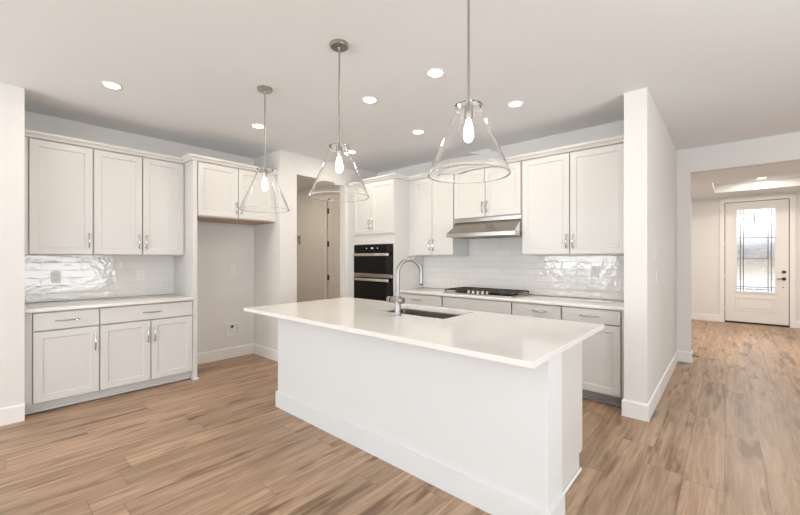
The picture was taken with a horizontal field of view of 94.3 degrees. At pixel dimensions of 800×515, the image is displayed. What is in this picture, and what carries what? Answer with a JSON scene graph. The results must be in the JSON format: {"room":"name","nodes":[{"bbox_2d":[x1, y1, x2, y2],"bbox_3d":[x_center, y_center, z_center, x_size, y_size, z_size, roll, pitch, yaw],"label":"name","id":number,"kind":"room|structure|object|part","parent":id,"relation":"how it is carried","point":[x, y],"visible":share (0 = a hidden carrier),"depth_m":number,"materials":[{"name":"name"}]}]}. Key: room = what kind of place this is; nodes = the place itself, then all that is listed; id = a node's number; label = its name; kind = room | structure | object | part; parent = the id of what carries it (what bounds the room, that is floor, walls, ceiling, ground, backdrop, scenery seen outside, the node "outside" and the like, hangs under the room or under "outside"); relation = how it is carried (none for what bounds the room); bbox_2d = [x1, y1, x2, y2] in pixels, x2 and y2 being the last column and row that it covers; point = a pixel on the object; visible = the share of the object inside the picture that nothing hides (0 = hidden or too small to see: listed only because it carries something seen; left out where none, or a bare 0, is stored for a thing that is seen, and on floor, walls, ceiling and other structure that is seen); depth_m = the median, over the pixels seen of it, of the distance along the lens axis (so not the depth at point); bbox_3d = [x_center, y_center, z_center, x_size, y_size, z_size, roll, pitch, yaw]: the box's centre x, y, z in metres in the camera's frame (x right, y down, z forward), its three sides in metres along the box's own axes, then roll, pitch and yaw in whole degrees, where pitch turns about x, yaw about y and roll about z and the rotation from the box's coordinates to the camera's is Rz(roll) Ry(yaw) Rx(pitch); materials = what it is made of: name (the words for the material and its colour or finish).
{"room":"kitchen","nodes":[
{"label":"kitchen","id":0,"kind":"room"},
{"bbox_2d":[0,83,253,407],"bbox_3d":[-4.256,-0.033,2.408,0.814,2.755,7.170,0,0,41],"label":"wall","id":1,"kind":"structure","parent":0,"point":[223,296],"depth_m":3.73,"materials":[{"name":"paint"}]},
{"bbox_2d":[0,403,24,425],"bbox_3d":[-4.731,1.275,1.746,0.678,0.140,4.138,0,0,41],"label":"baseboard","id":2,"kind":"structure","parent":1,"relation":"attached to","point":[16,413],"depth_m":3.02,"materials":[{"name":"paint"}]},
{"bbox_2d":[25,137,92,255],"bbox_3d":[-3.301,-0.556,3.573,0.399,1.057,0.492,0,0,41],"label":"upper cabinet","id":3,"kind":"object","parent":1,"relation":"attached to","point":[58,176],"visible":0.94,"depth_m":3.46,"materials":[{"name":"paint"}]},
{"bbox_2d":[25,255,173,302],"bbox_3d":[-3.177,0.201,4.008,0.010,0.457,1.308,0,0,41],"label":"backsplash","id":4,"kind":"structure","parent":1,"relation":"attached to","point":[82,277],"depth_m":3.94,"materials":[{"name":"tile"}]},
{"bbox_2d":[51,271,60,282],"bbox_3d":[-3.434,0.190,3.704,0.008,0.116,0.072,0,0,41],"label":"outlet","id":5,"kind":"object","parent":4,"relation":"attached to","point":[55,275],"visible":1,"depth_m":3.70,"materials":[{"name":"white plastic"}]},
{"bbox_2d":[137,270,144,279],"bbox_3d":[-2.961,0.190,4.239,0.008,0.116,0.072,0,0,41],"label":"outlet","id":6,"kind":"object","parent":4,"relation":"attached to","point":[140,273],"visible":1,"depth_m":4.24,"materials":[{"name":"white plastic"}]},
{"bbox_2d":[88,148,183,255],"bbox_3d":[-2.867,-0.556,4.063,0.399,1.057,0.815,0,0,41],"label":"upper cabinet","id":7,"kind":"object","parent":1,"relation":"attached to","point":[138,202],"visible":1,"depth_m":3.92,"materials":[{"name":"paint"}]},
{"bbox_3d":[-2.889,-0.556,3.813,0.020,1.037,0.400,0,0,41],"label":"door","id":8,"kind":"part","parent":7,"relation":"part of","materials":[{"name":"paint"}]},
{"bbox_3d":[-2.620,-0.556,4.117,0.020,1.037,0.394,0,0,41],"label":"door","id":9,"kind":"part","parent":7,"relation":"part of","materials":[{"name":"paint"}]},
{"bbox_2d":[25,129,277,174],"bbox_3d":[-2.469,-1.113,4.060,0.312,0.056,2.324,0,0,41],"label":"crown molding","id":10,"kind":"structure","parent":1,"relation":"attached to","point":[188,157],"depth_m":3.89,"materials":[{"name":"paint"}]},
{"bbox_2d":[226,322,238,336],"bbox_3d":[-2.267,0.968,5.028,0.022,0.175,0.170,0,0,41],"label":"water valve box","id":11,"kind":"object","parent":1,"relation":"attached to","point":[232,329],"visible":1,"depth_m":5.03,"materials":[{"name":"white plastic"}]},
{"bbox_2d":[230,265,234,273],"bbox_3d":[-2.275,0.150,5.030,0.008,0.116,0.072,0,0,41],"label":"outlet","id":12,"kind":"object","parent":1,"relation":"attached to","point":[232,267],"visible":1,"depth_m":5.03,"materials":[{"name":"white plastic"}]},
{"bbox_2d":[197,162,275,227],"bbox_3d":[-2.148,-0.757,4.680,0.659,0.655,0.970,0,0,41],"label":"upper cabinet","id":13,"kind":"object","parent":1,"relation":"attached to","point":[221,190],"visible":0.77,"depth_m":4.38,"materials":[{"name":"paint"}]},
{"bbox_3d":[-2.106,-0.777,4.306,0.020,0.595,0.450,0,0,41],"label":"door","id":14,"kind":"part","parent":13,"relation":"part of","materials":[{"name":"paint"}]},
{"bbox_3d":[-2.388,-0.450,4.893,0.018,0.040,0.970,0,0,41],"label":"rail","id":15,"kind":"part","parent":13,"relation":"part of","materials":[{"name":"paint"}]},
{"bbox_3d":[-1.794,-0.777,4.659,0.020,0.595,0.476,0,0,41],"label":"door","id":16,"kind":"part","parent":13,"relation":"part of","materials":[{"name":"paint"}]},
{"bbox_2d":[197,343,277,364],"bbox_3d":[-2.043,1.275,4.767,0.704,0.140,1.236,0,0,41],"label":"baseboard","id":17,"kind":"structure","parent":1,"relation":"attached to","point":[220,354],"depth_m":4.97,"materials":[{"name":"paint"}]},
{"bbox_2d":[254,149,376,349],"bbox_3d":[-1.997,-0.033,6.384,2.750,2.755,1.780,0,0,41],"label":"wall","id":18,"kind":"structure","parent":0,"point":[275,244],"depth_m":4.99,"materials":[{"name":"paint"}]},
{"bbox_2d":[0,0,799,189],"bbox_3d":[-0.885,-1.470,1.717,10.800,0.120,11.000,0,0,41],"label":"ceiling","id":19,"kind":"structure","parent":0,"point":[189,72],"depth_m":2.73,"materials":[{"name":"paint"}]},
{"bbox_2d":[101,81,122,89],"bbox_3d":[-2.347,-1.407,3.022,0.144,0.006,0.144,0,0,41],"label":"recessed light","id":20,"kind":"object","parent":19,"relation":"in","point":[112,85],"visible":1,"depth_m":3.02,"materials":[{"name":"paint"}]},
{"bbox_2d":[251,123,263,128],"bbox_3d":[-1.511,-1.407,3.952,0.144,0.006,0.144,0,0,41],"label":"recessed light","id":21,"kind":"object","parent":19,"relation":"in","point":[255,125],"visible":0.93,"depth_m":3.93,"materials":[{"name":"paint"}]},
{"bbox_2d":[239,85,289,212],"bbox_3d":[-1.123,-0.905,3.085,0.394,1.009,0.394,0,0,-40],"label":"pendant lamp","id":22,"kind":"object","parent":19,"relation":"hanging from","point":[264,194],"visible":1,"depth_m":3.00,"materials":[{"name":"clear glass"}]},
{"bbox_3d":[-1.123,-0.572,3.085,0.395,0.342,0.395,0,0,41],"label":"lamp shade","id":23,"kind":"part","parent":22,"relation":"part of","materials":[{"name":"clear glass"}]},
{"bbox_3d":[-1.123,-1.060,3.085,0.011,0.620,0.011,0,0,26],"label":"rod","id":24,"kind":"part","parent":22,"relation":"part of","materials":[{"name":"silver metal"}]},
{"bbox_2d":[308,39,368,201],"bbox_3d":[-0.401,-0.905,2.446,0.394,1.009,0.394,0,0,-18],"label":"pendant lamp","id":25,"kind":"object","parent":19,"relation":"hanging from","point":[338,179],"visible":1,"depth_m":2.36,"materials":[{"name":"clear glass"}]},
{"bbox_3d":[-0.401,-0.572,2.446,0.395,0.342,0.395,0,0,41],"label":"lamp shade","id":26,"kind":"part","parent":25,"relation":"part of","materials":[{"name":"clear glass"}]},
{"bbox_3d":[-0.401,-1.060,2.446,0.011,0.620,0.011,0,0,26],"label":"rod","id":27,"kind":"part","parent":25,"relation":"part of","materials":[{"name":"silver metal"}]},
{"bbox_2d":[362,96,377,103],"bbox_3d":[-0.270,-1.407,3.303,0.144,0.006,0.144,0,0,41],"label":"recessed light","id":28,"kind":"object","parent":19,"relation":"in","point":[368,99],"visible":1,"depth_m":3.29,"materials":[{"name":"paint"}]},
{"bbox_2d":[412,130,424,133],"bbox_3d":[0.202,-1.407,4.139,0.144,0.006,0.144,0,0,41],"label":"recessed light","id":29,"kind":"object","parent":19,"relation":"in","point":[413,131],"visible":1,"depth_m":4.12,"materials":[{"name":"paint"}]},
{"bbox_2d":[426,68,444,77],"bbox_3d":[0.270,-1.407,2.822,0.144,0.006,0.144,0,0,41],"label":"recessed light","id":30,"kind":"object","parent":19,"relation":"in","point":[434,72],"visible":1,"depth_m":2.81,"materials":[{"name":"paint"}]},
{"bbox_2d":[428,0,510,183],"bbox_3d":[0.332,-0.905,1.798,0.394,1.009,0.394,0,0,11],"label":"pendant lamp","id":31,"kind":"object","parent":19,"relation":"hanging from","point":[469,151],"visible":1,"depth_m":1.71,"materials":[{"name":"clear glass"}]},
{"bbox_3d":[0.332,-1.060,1.798,0.011,0.620,0.011,0,0,-34],"label":"rod","id":32,"kind":"part","parent":31,"relation":"part of","materials":[{"name":"silver metal"}]},
{"bbox_3d":[0.332,-0.572,1.798,0.395,0.342,0.395,0,0,41],"label":"lamp shade","id":33,"kind":"part","parent":31,"relation":"part of","materials":[{"name":"clear glass"}]},
{"bbox_2d":[507,100,523,106],"bbox_3d":[1.055,-1.407,3.388,0.144,0.006,0.144,0,0,41],"label":"recessed light","id":34,"kind":"object","parent":19,"relation":"in","point":[517,103],"visible":1,"depth_m":3.38,"materials":[{"name":"paint"}]},
{"bbox_2d":[0,319,799,514],"bbox_3d":[0.559,1.405,3.350,10.800,0.120,15.360,0,0,41],"label":"floor","id":35,"kind":"structure","parent":0,"point":[722,437],"depth_m":2.54,"materials":[{"name":"brown wood"}]},
{"bbox_2d":[25,308,98,414],"bbox_3d":[-3.201,0.899,3.489,0.660,0.879,0.497,0,0,41],"label":"base cabinet","id":36,"kind":"object","parent":35,"relation":"on","point":[62,347],"visible":0.94,"depth_m":3.29,"materials":[{"name":"paint"}]},
{"bbox_3d":[-2.976,0.548,3.321,0.020,0.150,0.440,0,0,41],"label":"drawer","id":37,"kind":"part","parent":36,"relation":"part of","materials":[{"name":"paint"}]},
{"bbox_3d":[-2.976,0.938,3.321,0.020,0.605,0.440,0,0,41],"label":"door","id":38,"kind":"part","parent":36,"relation":"part of","materials":[{"name":"paint"}]},
{"bbox_3d":[-2.954,0.548,3.301,0.041,0.015,0.172,0,0,41],"label":"handle","id":39,"kind":"part","parent":36,"relation":"part of","materials":[{"name":"silver metal"}]},
{"bbox_2d":[98,300,191,397],"bbox_3d":[-2.768,0.899,3.979,0.660,0.879,0.810,0,0,41],"label":"base cabinet","id":40,"kind":"object","parent":35,"relation":"on","point":[141,346],"visible":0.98,"depth_m":3.75,"materials":[{"name":"paint"}]},
{"bbox_2d":[25,294,193,312],"bbox_3d":[-2.939,0.445,3.797,0.644,0.030,1.308,0,0,41],"label":"countertop","id":41,"kind":"structure","parent":40,"relation":"on","point":[147,299],"depth_m":3.61,"materials":[{"name":"white stone"}]},
{"bbox_3d":[-2.690,0.938,3.645,0.020,0.605,0.405,0,0,41],"label":"door","id":42,"kind":"part","parent":40,"relation":"part of","materials":[{"name":"paint"}]},
{"bbox_3d":[-2.559,0.548,3.794,0.020,0.150,0.801,0,0,41],"label":"drawer","id":43,"kind":"part","parent":40,"relation":"part of","materials":[{"name":"paint"}]},
{"bbox_3d":[-2.422,0.938,3.949,0.020,0.605,0.388,0,0,41],"label":"door","id":44,"kind":"part","parent":40,"relation":"part of","materials":[{"name":"paint"}]},
{"bbox_2d":[174,160,198,379],"bbox_3d":[-2.489,0.130,4.313,0.635,2.430,0.058,0,0,41],"label":"end panel","id":45,"kind":"object","parent":35,"relation":"on","point":[185,267],"visible":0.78,"depth_m":4.14,"materials":[{"name":"paint"}]},
{"bbox_2d":[348,178,422,297],"bbox_3d":[-0.241,0.130,5.558,0.973,2.430,0.690,0,0,41],"label":"tall cabinet","id":46,"kind":"object","parent":35,"relation":"on","point":[383,218],"visible":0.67,"depth_m":5.22,"materials":[{"name":"paint"}]},
{"bbox_3d":[-0.553,-0.710,5.441,0.373,0.730,0.020,0,0,41],"label":"door","id":47,"kind":"part","parent":46,"relation":"part of","materials":[{"name":"paint"}]},
{"bbox_2d":[353,244,392,300],"bbox_3d":[-0.238,0.210,5.468,0.770,0.800,0.602,0,0,41],"label":"double oven","id":48,"kind":"object","parent":46,"relation":"in","point":[373,264],"visible":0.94,"depth_m":5.25,"materials":[{"name":"black glass"}]},
{"bbox_3d":[-0.410,0.305,5.255,0.705,0.038,0.054,0,0,41],"label":"handle","id":49,"kind":"part","parent":48,"relation":"part of","materials":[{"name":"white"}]},
{"bbox_3d":[-0.410,-0.050,5.255,0.705,0.038,0.054,0,0,41],"label":"handle","id":50,"kind":"part","parent":48,"relation":"part of","materials":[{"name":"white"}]},
{"bbox_3d":[-0.394,0.442,5.291,0.770,0.330,0.022,0,0,41],"label":"door","id":51,"kind":"part","parent":48,"relation":"part of","materials":[{"name":"black glass"}]},
{"bbox_3d":[-0.394,0.066,5.291,0.770,0.302,0.022,0,0,41],"label":"door","id":52,"kind":"part","parent":48,"relation":"part of","materials":[{"name":"black glass"}]},
{"bbox_3d":[-0.393,-0.140,5.293,0.770,0.100,0.020,0,0,41],"label":"control panel","id":53,"kind":"part","parent":48,"relation":"part of","materials":[{"name":"black glass"}]},
{"bbox_3d":[-0.243,-0.710,5.167,0.439,0.730,0.020,0,0,41],"label":"door","id":54,"kind":"part","parent":46,"relation":"part of","materials":[{"name":"paint"}]},
{"bbox_2d":[362,135,623,183],"bbox_3d":[0.657,-1.113,4.530,3.680,0.056,0.332,0,0,41],"label":"crown molding","id":55,"kind":"structure","parent":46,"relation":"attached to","point":[617,139],"depth_m":3.94,"materials":[{"name":"paint"}]},
{"bbox_2d":[400,292,442,312],"bbox_3d":[0.421,0.902,5.013,0.738,0.885,0.630,0,0,41],"label":"base cabinet","id":56,"kind":"object","parent":35,"relation":"on","point":[410,298],"visible":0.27,"depth_m":4.75,"materials":[{"name":"paint"}]},
{"bbox_3d":[0.270,0.536,4.793,0.655,0.127,0.020,0,0,41],"label":"drawer","id":57,"kind":"part","parent":56,"relation":"part of","materials":[{"name":"paint"}]},
{"bbox_2d":[276,318,581,514],"bbox_3d":[0.074,0.902,2.879,2.453,0.886,0.861,0,0,41],"label":"kitchen island","id":58,"kind":"object","parent":35,"relation":"on","point":[499,438],"visible":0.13,"depth_m":2.19,"materials":[{"name":"paint"}]},
{"bbox_3d":[-0.142,1.274,2.635,2.453,0.141,0.210,0,0,41],"label":"baseboard","id":59,"kind":"part","parent":58,"relation":"part of","materials":[{"name":"paint"}]},
{"bbox_2d":[244,297,603,368],"bbox_3d":[-0.013,0.444,2.817,2.545,0.028,1.177,0,0,41],"label":"island countertop","id":60,"kind":"structure","parent":58,"relation":"on","point":[518,340],"depth_m":2.30,"materials":[{"name":"white stone"}]},
{"bbox_2d":[386,257,422,315],"bbox_3d":[0.036,0.212,2.855,0.250,0.435,0.161,0,0,-39],"label":"kitchen faucet","id":61,"kind":"object","parent":60,"relation":"on","point":[398,300],"visible":1,"depth_m":2.78,"materials":[{"name":"grey metal"}]},
{"bbox_3d":[0.073,0.142,2.829,0.231,0.295,0.031,0,0,-26],"label":"spout","id":62,"kind":"part","parent":61,"relation":"part of","materials":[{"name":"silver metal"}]},
{"bbox_2d":[386,308,459,318],"bbox_3d":[0.168,0.570,2.999,0.754,0.220,0.430,0,0,41],"label":"sink","id":63,"kind":"object","parent":60,"relation":"in","point":[403,311],"visible":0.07,"depth_m":3.22,"materials":[{"name":"silver metal"}]},
{"bbox_3d":[0.975,1.335,2.159,0.014,0.020,0.527,0,0,41],"label":"shoe molding","id":64,"kind":"part","parent":58,"relation":"part of","materials":[{"name":"paint"}]},
{"bbox_2d":[443,296,511,314],"bbox_3d":[1.035,0.902,4.470,0.900,0.885,0.630,0,0,41],"label":"base cabinet","id":65,"kind":"object","parent":35,"relation":"on","point":[495,306],"visible":0.03,"depth_m":4.24,"materials":[{"name":"paint"}]},
{"bbox_2d":[400,287,623,310],"bbox_3d":[1.163,0.445,4.367,2.706,0.030,0.614,0,0,41],"label":"countertop","id":66,"kind":"structure","parent":65,"relation":"on","point":[538,299],"depth_m":3.87,"materials":[{"name":"white stone"}]},
{"bbox_2d":[443,287,529,297],"bbox_3d":[1.039,0.404,4.497,0.910,0.051,0.485,0,0,41],"label":"gas cooktop","id":67,"kind":"object","parent":66,"relation":"in","point":[510,293],"visible":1,"depth_m":4.37,"materials":[{"name":"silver metal"}]},
{"bbox_3d":[1.039,0.414,4.497,0.886,0.003,0.461,0,0,41],"label":"glass","id":68,"kind":"part","parent":67,"relation":"part of","materials":[{"name":"black glass"}]},
{"bbox_2d":[512,302,561,319],"bbox_3d":[1.565,0.902,4.001,0.512,0.885,0.630,0,0,41],"label":"drawer","id":69,"kind":"object","parent":35,"relation":"on","point":[518,308],"visible":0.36,"depth_m":3.78,"materials":[{"name":"paint"}]},
{"bbox_2d":[562,306,623,406],"bbox_3d":[1.964,0.902,3.648,0.552,0.885,0.630,0,0,41],"label":"base cabinet","id":70,"kind":"object","parent":35,"relation":"on","point":[603,351],"visible":0.48,"depth_m":3.40,"materials":[{"name":"paint"}]},
{"bbox_3d":[1.774,0.536,3.463,0.497,0.127,0.020,0,0,41],"label":"drawer","id":71,"kind":"part","parent":70,"relation":"part of","materials":[{"name":"paint"}]},
{"bbox_3d":[1.774,0.921,3.463,0.497,0.618,0.020,0,0,41],"label":"door","id":72,"kind":"part","parent":70,"relation":"part of","materials":[{"name":"paint"}]},
{"bbox_2d":[297,120,623,301],"bbox_3d":[0.021,-0.033,5.887,6.433,2.755,0.150,0,0,41],"label":"wall","id":73,"kind":"structure","parent":0,"point":[309,210],"depth_m":7.18,"materials":[{"name":"paint"}]},
{"bbox_2d":[323,201,326,299],"bbox_3d":[-1.076,0.085,6.740,1.000,2.520,0.026,0,0,41],"label":"door frame","id":74,"kind":"structure","parent":73,"relation":"attached to","point":[324,202],"depth_m":7.05,"materials":[{"name":"paint"}]},
{"bbox_2d":[327,201,339,298],"bbox_3d":[-1.058,0.127,6.772,0.826,2.413,0.055,0,0,41],"label":"door","id":75,"kind":"structure","parent":73,"relation":"in","point":[333,210],"depth_m":6.92,"materials":[{"name":"paint"}]},
{"bbox_3d":[-1.061,0.830,6.756,0.560,0.670,0.007,0,0,41],"label":"panel","id":76,"kind":"part","parent":75,"relation":"part of","materials":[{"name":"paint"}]},
{"bbox_3d":[-1.061,-0.345,6.756,0.560,1.220,0.007,0,0,41],"label":"panel","id":77,"kind":"part","parent":75,"relation":"part of","materials":[{"name":"paint"}]},
{"bbox_2d":[409,178,468,255],"bbox_3d":[0.503,-0.557,5.087,0.762,1.055,0.410,0,0,41],"label":"upper cabinet","id":78,"kind":"object","parent":73,"relation":"attached to","point":[431,202],"visible":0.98,"depth_m":4.94,"materials":[{"name":"paint"}]},
{"bbox_3d":[0.304,-0.559,5.056,0.328,1.032,0.020,0,0,41],"label":"door","id":79,"kind":"part","parent":78,"relation":"part of","materials":[{"name":"paint"}]},
{"bbox_3d":[0.556,-0.559,4.833,0.329,1.032,0.020,0,0,41],"label":"door","id":80,"kind":"part","parent":78,"relation":"part of","materials":[{"name":"paint"}]},
{"bbox_2d":[454,161,521,219],"bbox_3d":[1.122,-0.786,4.539,0.890,0.598,0.410,0,0,41],"label":"upper cabinet","id":81,"kind":"object","parent":73,"relation":"attached to","point":[501,197],"visible":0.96,"depth_m":4.37,"materials":[{"name":"paint"}]},
{"bbox_3d":[0.855,-0.786,4.570,0.431,0.578,0.020,0,0,41],"label":"door","id":82,"kind":"part","parent":81,"relation":"part of","materials":[{"name":"paint"}]},
{"bbox_2d":[446,215,521,238],"bbox_3d":[1.077,-0.369,4.487,0.884,0.233,0.529,0,0,41],"label":"range hood","id":83,"kind":"object","parent":81,"relation":"attached to","point":[510,226],"visible":0.92,"depth_m":4.34,"materials":[{"name":"silver metal"}]},
{"bbox_3d":[1.409,-0.371,4.196,0.002,0.142,0.524,0,0,41],"label":"plate","id":84,"kind":"part","parent":83,"relation":"part of","materials":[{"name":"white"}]},
{"bbox_3d":[1.184,-0.786,4.278,0.433,0.578,0.020,0,0,41],"label":"door","id":85,"kind":"part","parent":81,"relation":"part of","materials":[{"name":"paint"}]},
{"bbox_2d":[423,237,623,299],"bbox_3d":[1.363,-0.028,4.594,2.706,0.914,0.010,0,0,41],"label":"backsplash","id":86,"kind":"structure","parent":73,"relation":"attached to","point":[499,263],"depth_m":4.49,"materials":[{"name":"tile"}]},
{"bbox_2d":[591,266,598,276],"bbox_3d":[2.078,0.145,3.950,0.072,0.116,0.008,0,0,41],"label":"outlet","id":87,"kind":"object","parent":86,"relation":"attached to","point":[594,269],"visible":1,"depth_m":3.95,"materials":[{"name":"white plastic"}]},
{"bbox_2d":[522,143,623,255],"bbox_3d":[1.850,-0.557,3.896,1.052,1.055,0.410,0,0,41],"label":"upper cabinet","id":88,"kind":"object","parent":73,"relation":"attached to","point":[573,202],"visible":0.91,"depth_m":3.75,"materials":[{"name":"paint"}]},
{"bbox_3d":[1.548,-0.559,3.957,0.493,1.032,0.020,0,0,41],"label":"door","id":89,"kind":"part","parent":88,"relation":"part of","materials":[{"name":"paint"}]},
{"bbox_3d":[1.925,-0.559,3.624,0.496,1.032,0.020,0,0,41],"label":"door","id":90,"kind":"part","parent":88,"relation":"part of","materials":[{"name":"paint"}]},
{"bbox_2d":[624,88,676,403],"bbox_3d":[2.774,-0.033,4.018,0.167,2.755,2.405,0,0,41],"label":"wall","id":91,"kind":"structure","parent":0,"point":[650,153],"depth_m":3.17,"materials":[{"name":"paint"}]},
{"bbox_2d":[654,248,656,260],"bbox_3d":[2.325,-0.030,3.377,0.009,0.116,0.118,0,0,41],"label":"light switch","id":92,"kind":"object","parent":91,"relation":"attached to","point":[655,251],"visible":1,"depth_m":3.35,"materials":[{"name":"white plastic"}]},
{"bbox_2d":[622,350,692,421],"bbox_3d":[2.872,1.275,4.022,0.202,0.140,2.584,0,0,45],"label":"baseboard","id":93,"kind":"structure","parent":91,"relation":"attached to","point":[632,409],"depth_m":3.26,"materials":[{"name":"paint"}]},
{"bbox_2d":[677,132,799,351],"bbox_3d":[4.900,-0.033,3.844,4.550,2.755,0.150,0,0,41],"label":"wall header","id":94,"kind":"structure","parent":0,"point":[784,148],"depth_m":4.75,"materials":[{"name":"paint"}]},
{"bbox_2d":[691,191,799,320],"bbox_3d":[7.541,-0.105,7.322,3.900,2.900,0.160,0,0,41],"label":"wall","id":95,"kind":"structure","parent":0,"point":[705,213],"depth_m":7.99,"materials":[{"name":"paint"}]},
{"bbox_2d":[691,313,719,321],"bbox_3d":[6.461,1.275,8.161,0.870,0.140,0.014,0,0,41],"label":"baseboard","id":96,"kind":"structure","parent":95,"relation":"attached to","point":[697,316],"depth_m":8.02,"materials":[{"name":"paint"}]},
{"bbox_2d":[725,198,789,326],"bbox_3d":[7.242,0.090,7.556,0.952,2.510,0.205,0,0,41],"label":"door","id":97,"kind":"structure","parent":95,"relation":"in","point":[757,233],"depth_m":7.50,"materials":[{"name":"paint"}]},
{"bbox_3d":[7.212,0.943,7.526,0.607,0.285,0.010,0,0,41],"label":"panel","id":98,"kind":"part","parent":97,"relation":"part of","materials":[{"name":"paint"}]},
{"bbox_3d":[7.229,-0.158,7.545,0.567,1.675,0.010,0,0,41],"label":"glass pane","id":99,"kind":"part","parent":97,"relation":"part of","materials":[{"name":"white"}]},
{"bbox_3d":[7.211,-0.158,7.524,0.637,1.745,0.014,0,0,41],"label":"glass frame","id":100,"kind":"part","parent":97,"relation":"part of","materials":[{"name":"glass"}]},
{"bbox_2d":[720,194,795,327],"bbox_3d":[7.195,0.052,7.503,1.102,2.585,0.026,0,0,41],"label":"door frame","id":101,"kind":"structure","parent":95,"relation":"attached to","point":[792,197],"depth_m":7.25,"materials":[{"name":"paint"}]},
{"bbox_2d":[691,162,799,199],"bbox_3d":[6.097,-1.330,5.688,3.600,0.450,4.200,0,0,41],"label":"ceiling","id":102,"kind":"structure","parent":0,"point":[785,177],"depth_m":6.67,"materials":[{"name":"paint"}]}
]}

